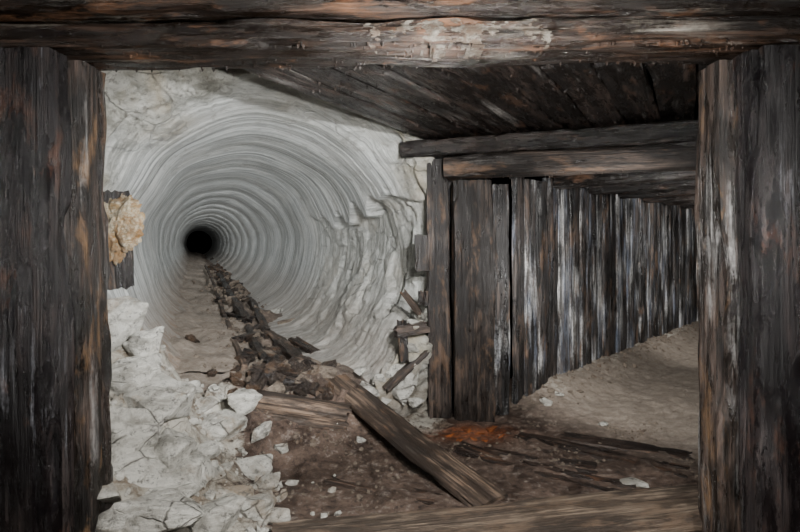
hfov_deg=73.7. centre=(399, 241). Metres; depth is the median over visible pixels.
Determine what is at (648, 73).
ceiling
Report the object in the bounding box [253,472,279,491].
rock
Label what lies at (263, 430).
rock
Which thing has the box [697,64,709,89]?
board
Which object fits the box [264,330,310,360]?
track timber
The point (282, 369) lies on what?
rock
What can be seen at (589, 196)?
board
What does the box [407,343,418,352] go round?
rock
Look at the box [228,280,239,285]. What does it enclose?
rock
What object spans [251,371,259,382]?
rock
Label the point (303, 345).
board
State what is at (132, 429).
rock
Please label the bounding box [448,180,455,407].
board
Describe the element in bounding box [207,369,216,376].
rock
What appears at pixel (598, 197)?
board
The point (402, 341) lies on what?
timber offcut
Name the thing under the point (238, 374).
rock
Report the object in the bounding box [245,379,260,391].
rock
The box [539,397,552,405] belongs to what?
rock
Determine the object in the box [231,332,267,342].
sleeper
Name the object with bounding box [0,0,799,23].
beam
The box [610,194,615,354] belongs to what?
board
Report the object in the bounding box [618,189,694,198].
cap
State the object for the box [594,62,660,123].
board
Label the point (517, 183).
board
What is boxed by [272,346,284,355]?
rock
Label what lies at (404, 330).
timber offcut
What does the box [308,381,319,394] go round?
rock
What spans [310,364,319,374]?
rock
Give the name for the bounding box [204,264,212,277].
track rail
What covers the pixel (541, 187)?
board
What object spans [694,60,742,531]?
timber post
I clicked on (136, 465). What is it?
rock
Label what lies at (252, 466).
rock
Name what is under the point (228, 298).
rock
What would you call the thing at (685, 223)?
board
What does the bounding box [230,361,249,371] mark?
rock
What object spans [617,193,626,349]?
board
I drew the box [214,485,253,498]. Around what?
rock
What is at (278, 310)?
rock
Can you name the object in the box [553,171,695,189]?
beam
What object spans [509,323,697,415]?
gravel
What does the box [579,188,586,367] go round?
board
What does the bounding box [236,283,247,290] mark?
rock
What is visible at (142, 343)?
rock
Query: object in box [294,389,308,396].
rock
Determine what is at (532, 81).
board
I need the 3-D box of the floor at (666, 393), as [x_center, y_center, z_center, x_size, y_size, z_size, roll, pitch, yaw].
[2.450,0.911,4.250,9.500,0.933,11.500,0,0,0]
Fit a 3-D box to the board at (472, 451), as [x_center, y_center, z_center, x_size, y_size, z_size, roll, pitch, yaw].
[0.831,1.370,3.196,1.119,0.086,0.215,1,0,33]
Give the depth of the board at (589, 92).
2.79 m
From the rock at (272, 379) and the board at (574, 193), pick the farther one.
the board at (574, 193)
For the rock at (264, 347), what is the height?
0.101 m
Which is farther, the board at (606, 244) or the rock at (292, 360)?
the board at (606, 244)
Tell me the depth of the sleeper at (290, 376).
3.70 m
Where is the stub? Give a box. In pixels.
[103,190,134,289]
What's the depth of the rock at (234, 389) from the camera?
3.52 m
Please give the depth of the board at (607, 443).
3.54 m
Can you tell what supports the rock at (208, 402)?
on the gravel at (210, 494)
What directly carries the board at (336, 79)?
on the beam at (664, 132)
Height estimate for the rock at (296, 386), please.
0.070 m
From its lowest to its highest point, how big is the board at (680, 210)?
1.926 m
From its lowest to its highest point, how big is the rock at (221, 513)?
0.162 m
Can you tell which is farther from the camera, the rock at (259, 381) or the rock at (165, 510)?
the rock at (259, 381)
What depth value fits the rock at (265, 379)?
3.63 m
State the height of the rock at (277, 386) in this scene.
0.116 m
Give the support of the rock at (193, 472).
on the floor at (666, 393)
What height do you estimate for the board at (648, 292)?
1.892 m
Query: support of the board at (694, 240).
on the floor at (666, 393)
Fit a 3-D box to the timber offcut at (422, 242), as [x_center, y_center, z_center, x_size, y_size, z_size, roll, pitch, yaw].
[0.168,0.083,3.997,0.121,0.282,0.078,0,0,0]
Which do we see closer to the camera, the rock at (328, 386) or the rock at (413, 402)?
the rock at (328, 386)
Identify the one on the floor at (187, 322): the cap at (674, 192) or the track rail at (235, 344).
the track rail at (235, 344)
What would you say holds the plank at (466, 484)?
on the floor at (666, 393)
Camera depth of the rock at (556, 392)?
4.45 m
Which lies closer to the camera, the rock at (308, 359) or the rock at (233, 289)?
the rock at (308, 359)
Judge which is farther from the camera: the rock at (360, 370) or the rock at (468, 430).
the rock at (360, 370)
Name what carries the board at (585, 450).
on the floor at (666, 393)
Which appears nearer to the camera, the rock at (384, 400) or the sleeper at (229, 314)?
the rock at (384, 400)
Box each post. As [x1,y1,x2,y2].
[0,47,74,531]
[64,60,112,531]
[426,159,451,418]
[451,180,495,421]
[492,184,509,415]
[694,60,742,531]
[733,45,799,531]
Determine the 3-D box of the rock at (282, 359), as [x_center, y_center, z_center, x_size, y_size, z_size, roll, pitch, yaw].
[-0.946,0.958,4.190,0.113,0.134,0.163,0,0,-16]
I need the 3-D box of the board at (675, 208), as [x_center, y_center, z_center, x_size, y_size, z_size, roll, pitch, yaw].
[3.860,0.395,7.494,0.072,1.930,0.244,0,0,43]
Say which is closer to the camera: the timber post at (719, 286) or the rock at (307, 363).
the timber post at (719, 286)
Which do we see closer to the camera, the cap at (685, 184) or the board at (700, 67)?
the board at (700, 67)
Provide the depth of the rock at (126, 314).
3.11 m
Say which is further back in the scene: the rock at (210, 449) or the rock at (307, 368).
the rock at (307, 368)
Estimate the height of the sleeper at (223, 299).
0.091 m
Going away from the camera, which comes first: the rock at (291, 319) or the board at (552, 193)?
the board at (552, 193)
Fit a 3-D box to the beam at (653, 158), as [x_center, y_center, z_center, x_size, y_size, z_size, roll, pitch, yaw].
[1.306,-0.553,3.687,2.030,0.196,0.249,0,0,21]
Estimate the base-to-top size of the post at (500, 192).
1.800 m
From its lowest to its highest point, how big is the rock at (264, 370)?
0.154 m
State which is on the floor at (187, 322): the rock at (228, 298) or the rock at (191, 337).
the rock at (191, 337)
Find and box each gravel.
[109,345,365,531]
[192,280,340,369]
[200,373,697,516]
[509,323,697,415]
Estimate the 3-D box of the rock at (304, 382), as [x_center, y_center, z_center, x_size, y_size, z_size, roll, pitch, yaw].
[-0.655,0.984,3.693,0.135,0.101,0.122,0,0,41]
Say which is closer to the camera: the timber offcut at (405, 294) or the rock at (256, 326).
the timber offcut at (405, 294)
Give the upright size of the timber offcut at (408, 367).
0.328 m
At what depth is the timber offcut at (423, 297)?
3.97 m
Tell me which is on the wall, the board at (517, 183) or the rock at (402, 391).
the rock at (402, 391)
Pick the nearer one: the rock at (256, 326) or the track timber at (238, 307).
the rock at (256, 326)
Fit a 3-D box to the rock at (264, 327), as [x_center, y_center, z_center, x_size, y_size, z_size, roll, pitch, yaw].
[-1.476,0.985,5.892,0.140,0.125,0.210,0,0,-36]
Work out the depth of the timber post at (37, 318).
1.99 m
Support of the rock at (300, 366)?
on the floor at (666, 393)
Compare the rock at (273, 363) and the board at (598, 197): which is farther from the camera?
the board at (598, 197)
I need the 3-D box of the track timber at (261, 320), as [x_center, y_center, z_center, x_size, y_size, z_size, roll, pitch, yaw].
[-1.868,0.929,6.984,0.132,0.208,2.393,0,0,-19]
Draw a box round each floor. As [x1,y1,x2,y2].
[109,321,698,531]
[170,252,351,372]
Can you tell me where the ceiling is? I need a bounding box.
[436,64,697,139]
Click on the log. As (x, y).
(301, 410)
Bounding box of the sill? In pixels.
[272,484,701,531]
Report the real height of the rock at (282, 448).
0.095 m
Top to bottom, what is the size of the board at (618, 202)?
1.883 m
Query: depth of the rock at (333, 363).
4.08 m
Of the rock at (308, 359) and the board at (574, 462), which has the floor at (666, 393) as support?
the board at (574, 462)
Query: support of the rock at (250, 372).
on the rock at (254, 377)
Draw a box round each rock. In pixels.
[95,488,204,531]
[97,482,121,503]
[107,296,148,352]
[110,353,161,396]
[110,406,166,453]
[111,434,171,487]
[122,326,163,356]
[123,373,196,421]
[145,451,217,497]
[153,427,197,468]
[185,334,199,342]
[188,380,202,393]
[189,493,245,531]
[198,396,218,412]
[198,440,220,458]
[201,407,247,441]
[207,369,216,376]
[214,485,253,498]
[226,296,235,303]
[226,388,262,414]
[227,388,237,393]
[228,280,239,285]
[229,371,241,380]
[230,287,238,293]
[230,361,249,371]
[230,375,245,386]
[234,353,250,360]
[234,454,272,479]
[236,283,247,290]
[236,293,245,298]
[239,370,247,376]
[239,491,276,520]
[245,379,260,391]
[247,368,256,375]
[250,354,255,361]
[251,364,262,368]
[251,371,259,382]
[251,421,271,442]
[252,324,261,330]
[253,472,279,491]
[256,376,264,389]
[259,363,268,377]
[260,325,270,331]
[262,376,268,384]
[263,346,275,352]
[263,349,276,354]
[263,507,290,524]
[265,360,278,367]
[265,381,285,392]
[268,374,279,385]
[271,308,282,313]
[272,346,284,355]
[273,355,285,361]
[274,371,285,382]
[274,443,288,453]
[276,366,295,371]
[277,318,294,324]
[282,383,293,393]
[288,356,298,366]
[290,362,306,372]
[291,384,303,390]
[294,373,303,383]
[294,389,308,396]
[296,377,310,391]
[300,358,314,364]
[300,366,310,372]
[304,361,319,366]
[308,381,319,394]
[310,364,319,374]
[316,365,336,377]
[321,360,336,367]
[322,381,333,399]
[354,366,366,375]
[360,381,379,396]
[371,373,385,383]
[380,397,391,403]
[381,364,404,380]
[392,380,413,405]
[404,371,418,385]
[407,319,421,329]
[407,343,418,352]
[408,397,424,407]
[461,427,470,432]
[486,426,497,431]
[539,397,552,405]
[555,391,563,396]
[598,421,607,425]
[620,477,648,487]
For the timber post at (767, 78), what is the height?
2.091 m
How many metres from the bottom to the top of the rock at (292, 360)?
0.166 m
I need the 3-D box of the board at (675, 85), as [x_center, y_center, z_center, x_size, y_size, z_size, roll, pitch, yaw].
[1.512,-0.814,2.925,0.209,0.062,1.297,0,0,29]
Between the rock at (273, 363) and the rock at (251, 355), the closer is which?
the rock at (273, 363)
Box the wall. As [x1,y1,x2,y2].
[101,67,434,416]
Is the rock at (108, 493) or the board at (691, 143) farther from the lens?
the board at (691, 143)
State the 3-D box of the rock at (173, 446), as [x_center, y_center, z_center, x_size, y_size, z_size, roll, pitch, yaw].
[-1.192,1.059,2.744,0.250,0.155,0.225,0,0,19]
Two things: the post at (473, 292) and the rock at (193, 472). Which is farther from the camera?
the post at (473, 292)
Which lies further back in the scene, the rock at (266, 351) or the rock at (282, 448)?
the rock at (266, 351)
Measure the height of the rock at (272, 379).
0.150 m
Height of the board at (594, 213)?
1.880 m
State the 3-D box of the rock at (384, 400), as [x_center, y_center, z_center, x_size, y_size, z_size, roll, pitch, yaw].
[-0.125,1.191,3.950,0.113,0.079,0.083,0,0,27]
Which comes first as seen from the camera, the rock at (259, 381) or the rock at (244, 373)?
the rock at (259, 381)
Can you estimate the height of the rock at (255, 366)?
0.077 m
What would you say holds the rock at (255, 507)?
on the floor at (666, 393)
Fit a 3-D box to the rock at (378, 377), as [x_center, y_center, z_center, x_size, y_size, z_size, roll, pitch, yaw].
[-0.166,1.032,4.011,0.086,0.084,0.100,0,0,-36]
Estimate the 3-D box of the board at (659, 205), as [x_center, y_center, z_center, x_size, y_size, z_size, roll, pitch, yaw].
[3.353,0.399,6.914,0.151,1.923,0.059,0,0,-45]
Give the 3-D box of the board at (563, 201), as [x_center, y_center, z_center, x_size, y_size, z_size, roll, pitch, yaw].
[1.512,0.410,4.945,0.054,1.900,0.244,0,0,39]
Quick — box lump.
[104,194,144,265]
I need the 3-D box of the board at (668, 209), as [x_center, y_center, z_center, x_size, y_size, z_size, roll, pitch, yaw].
[3.599,0.419,7.157,0.076,1.882,0.245,0,0,42]
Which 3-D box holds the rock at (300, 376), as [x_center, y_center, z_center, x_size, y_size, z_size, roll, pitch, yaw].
[-0.703,0.972,3.730,0.105,0.087,0.143,0,0,-30]
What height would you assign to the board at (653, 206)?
1.893 m
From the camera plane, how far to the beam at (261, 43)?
2.03 m
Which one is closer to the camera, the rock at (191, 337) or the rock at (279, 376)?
the rock at (279, 376)
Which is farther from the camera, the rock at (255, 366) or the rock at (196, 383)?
the rock at (255, 366)
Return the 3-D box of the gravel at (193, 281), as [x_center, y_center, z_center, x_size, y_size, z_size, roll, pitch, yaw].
[-2.074,0.900,6.887,1.144,0.481,6.004,0,0,-21]
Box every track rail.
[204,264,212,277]
[210,277,225,315]
[222,314,247,370]
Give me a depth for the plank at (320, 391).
3.67 m
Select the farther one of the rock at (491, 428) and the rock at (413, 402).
the rock at (413, 402)
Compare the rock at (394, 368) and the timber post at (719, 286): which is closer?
the timber post at (719, 286)
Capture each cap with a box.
[589,180,694,194]
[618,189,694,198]
[643,195,694,202]
[663,201,694,205]
[680,205,693,208]
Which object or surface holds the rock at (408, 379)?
on the rock at (402, 391)
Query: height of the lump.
0.401 m
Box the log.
[246,390,351,430]
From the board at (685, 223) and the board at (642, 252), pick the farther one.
the board at (685, 223)
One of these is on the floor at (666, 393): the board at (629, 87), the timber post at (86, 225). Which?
the timber post at (86, 225)
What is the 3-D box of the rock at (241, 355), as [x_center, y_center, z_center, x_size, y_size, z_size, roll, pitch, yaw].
[-1.232,0.919,4.168,0.112,0.088,0.102,0,0,2]
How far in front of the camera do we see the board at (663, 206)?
7.01 m
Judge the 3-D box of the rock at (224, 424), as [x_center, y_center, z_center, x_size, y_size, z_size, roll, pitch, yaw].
[-1.119,1.153,3.307,0.322,0.198,0.442,0,0,37]
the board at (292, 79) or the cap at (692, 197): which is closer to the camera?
the board at (292, 79)
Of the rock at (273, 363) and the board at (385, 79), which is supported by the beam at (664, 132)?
the board at (385, 79)
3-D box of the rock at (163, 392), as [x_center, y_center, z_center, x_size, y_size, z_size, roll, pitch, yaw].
[-1.294,0.881,2.908,0.334,0.282,0.342,0,0,16]
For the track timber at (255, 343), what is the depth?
4.68 m
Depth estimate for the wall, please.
4.96 m
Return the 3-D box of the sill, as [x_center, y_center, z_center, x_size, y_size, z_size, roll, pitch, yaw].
[0.675,1.309,2.496,2.492,0.103,0.356,0,0,-10]
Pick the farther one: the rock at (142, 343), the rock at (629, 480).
the rock at (142, 343)
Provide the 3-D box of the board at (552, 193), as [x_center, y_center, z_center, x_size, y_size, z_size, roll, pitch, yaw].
[1.347,0.398,4.779,0.064,1.925,0.250,0,0,43]
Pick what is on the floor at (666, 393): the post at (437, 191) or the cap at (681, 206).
the post at (437, 191)
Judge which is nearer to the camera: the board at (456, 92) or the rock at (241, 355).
the board at (456, 92)
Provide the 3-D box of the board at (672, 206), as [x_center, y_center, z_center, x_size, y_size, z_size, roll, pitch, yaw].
[3.710,0.402,7.336,0.063,1.916,0.202,0,0,41]
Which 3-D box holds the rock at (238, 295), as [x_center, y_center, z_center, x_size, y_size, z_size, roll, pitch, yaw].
[-2.334,0.803,7.805,0.149,0.123,0.167,0,0,-1]
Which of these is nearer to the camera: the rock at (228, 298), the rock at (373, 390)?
the rock at (373, 390)
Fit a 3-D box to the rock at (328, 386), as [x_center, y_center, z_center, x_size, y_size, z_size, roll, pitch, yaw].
[-0.500,1.043,3.693,0.111,0.140,0.108,0,0,-42]
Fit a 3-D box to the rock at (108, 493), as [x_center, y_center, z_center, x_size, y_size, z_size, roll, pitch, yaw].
[-1.304,1.091,2.341,0.175,0.221,0.326,0,0,-19]
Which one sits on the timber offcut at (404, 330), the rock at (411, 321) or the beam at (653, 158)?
the rock at (411, 321)
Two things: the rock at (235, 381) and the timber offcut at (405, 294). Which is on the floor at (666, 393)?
the rock at (235, 381)
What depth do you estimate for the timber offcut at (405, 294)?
3.97 m
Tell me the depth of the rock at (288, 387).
3.63 m
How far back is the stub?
2.94 m
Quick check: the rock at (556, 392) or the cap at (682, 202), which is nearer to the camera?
the rock at (556, 392)
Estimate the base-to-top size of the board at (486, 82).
0.064 m
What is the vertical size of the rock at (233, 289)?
0.120 m
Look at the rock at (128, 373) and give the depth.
2.88 m
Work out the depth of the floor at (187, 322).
5.52 m
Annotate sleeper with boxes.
[213,297,225,302]
[220,312,252,321]
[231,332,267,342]
[242,348,279,358]
[256,367,304,383]
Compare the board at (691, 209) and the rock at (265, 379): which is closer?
the rock at (265, 379)
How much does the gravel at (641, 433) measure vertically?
0.487 m
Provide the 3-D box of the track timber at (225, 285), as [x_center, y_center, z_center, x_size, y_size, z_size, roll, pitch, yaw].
[-3.544,0.780,10.677,0.130,0.130,4.100,0,0,-21]
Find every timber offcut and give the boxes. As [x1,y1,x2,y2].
[383,350,429,392]
[393,321,429,337]
[397,319,408,362]
[400,289,421,316]
[414,234,429,271]
[418,290,428,305]
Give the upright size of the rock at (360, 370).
0.076 m
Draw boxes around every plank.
[285,340,331,398]
[324,374,507,506]
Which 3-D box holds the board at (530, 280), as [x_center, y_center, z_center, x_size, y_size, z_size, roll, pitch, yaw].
[1.091,0.418,4.495,0.068,1.884,0.189,0,0,42]
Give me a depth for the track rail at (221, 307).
8.14 m
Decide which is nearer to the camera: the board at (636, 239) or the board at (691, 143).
the board at (691, 143)
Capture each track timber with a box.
[216,273,230,291]
[225,289,252,323]
[243,324,272,363]
[247,296,269,329]
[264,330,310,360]
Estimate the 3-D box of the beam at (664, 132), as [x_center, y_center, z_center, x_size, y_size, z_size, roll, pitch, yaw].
[1.145,-0.704,3.718,2.373,0.141,0.215,0,0,21]
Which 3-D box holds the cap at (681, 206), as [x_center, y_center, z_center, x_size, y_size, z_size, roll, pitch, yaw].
[4.592,-0.525,6.893,1.740,0.119,0.163,0,0,43]
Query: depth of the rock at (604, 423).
3.90 m
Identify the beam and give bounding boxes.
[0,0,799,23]
[0,14,799,72]
[400,119,697,158]
[443,145,696,180]
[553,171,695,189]
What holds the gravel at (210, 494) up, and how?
on the floor at (666, 393)
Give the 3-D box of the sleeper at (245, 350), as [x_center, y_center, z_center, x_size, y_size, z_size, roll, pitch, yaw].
[-1.116,0.937,4.315,0.396,0.132,0.104,0,0,25]
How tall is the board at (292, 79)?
0.067 m
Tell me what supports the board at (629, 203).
on the floor at (666, 393)
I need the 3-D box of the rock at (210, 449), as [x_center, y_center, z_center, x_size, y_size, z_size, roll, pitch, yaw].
[-1.058,1.148,2.908,0.178,0.129,0.125,0,0,8]
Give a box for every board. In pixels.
[243,68,449,139]
[288,336,320,353]
[290,67,475,138]
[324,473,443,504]
[334,64,502,134]
[385,65,532,133]
[439,67,562,130]
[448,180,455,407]
[452,441,635,490]
[484,446,597,473]
[491,65,593,127]
[511,177,524,403]
[513,431,689,477]
[524,179,537,395]
[536,181,548,389]
[541,63,624,127]
[542,178,558,377]
[557,189,569,373]
[560,431,694,459]
[569,188,579,371]
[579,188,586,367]
[583,187,591,363]
[591,195,596,360]
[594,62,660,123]
[596,194,602,358]
[602,194,610,355]
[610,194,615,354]
[615,194,622,352]
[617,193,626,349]
[625,198,634,347]
[634,198,638,344]
[638,198,646,342]
[645,63,696,120]
[646,203,650,337]
[650,203,657,337]
[657,203,661,335]
[661,203,664,334]
[663,141,696,146]
[664,206,671,333]
[671,206,672,329]
[673,205,678,328]
[678,205,683,327]
[683,209,686,324]
[686,209,691,324]
[691,209,691,321]
[692,208,696,321]
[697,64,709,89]
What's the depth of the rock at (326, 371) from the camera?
3.90 m
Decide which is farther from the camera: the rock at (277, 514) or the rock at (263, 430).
the rock at (263, 430)
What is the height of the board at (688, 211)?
1.910 m
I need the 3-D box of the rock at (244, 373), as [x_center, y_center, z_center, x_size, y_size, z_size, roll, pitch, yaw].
[-1.085,0.922,3.737,0.075,0.054,0.058,0,0,31]

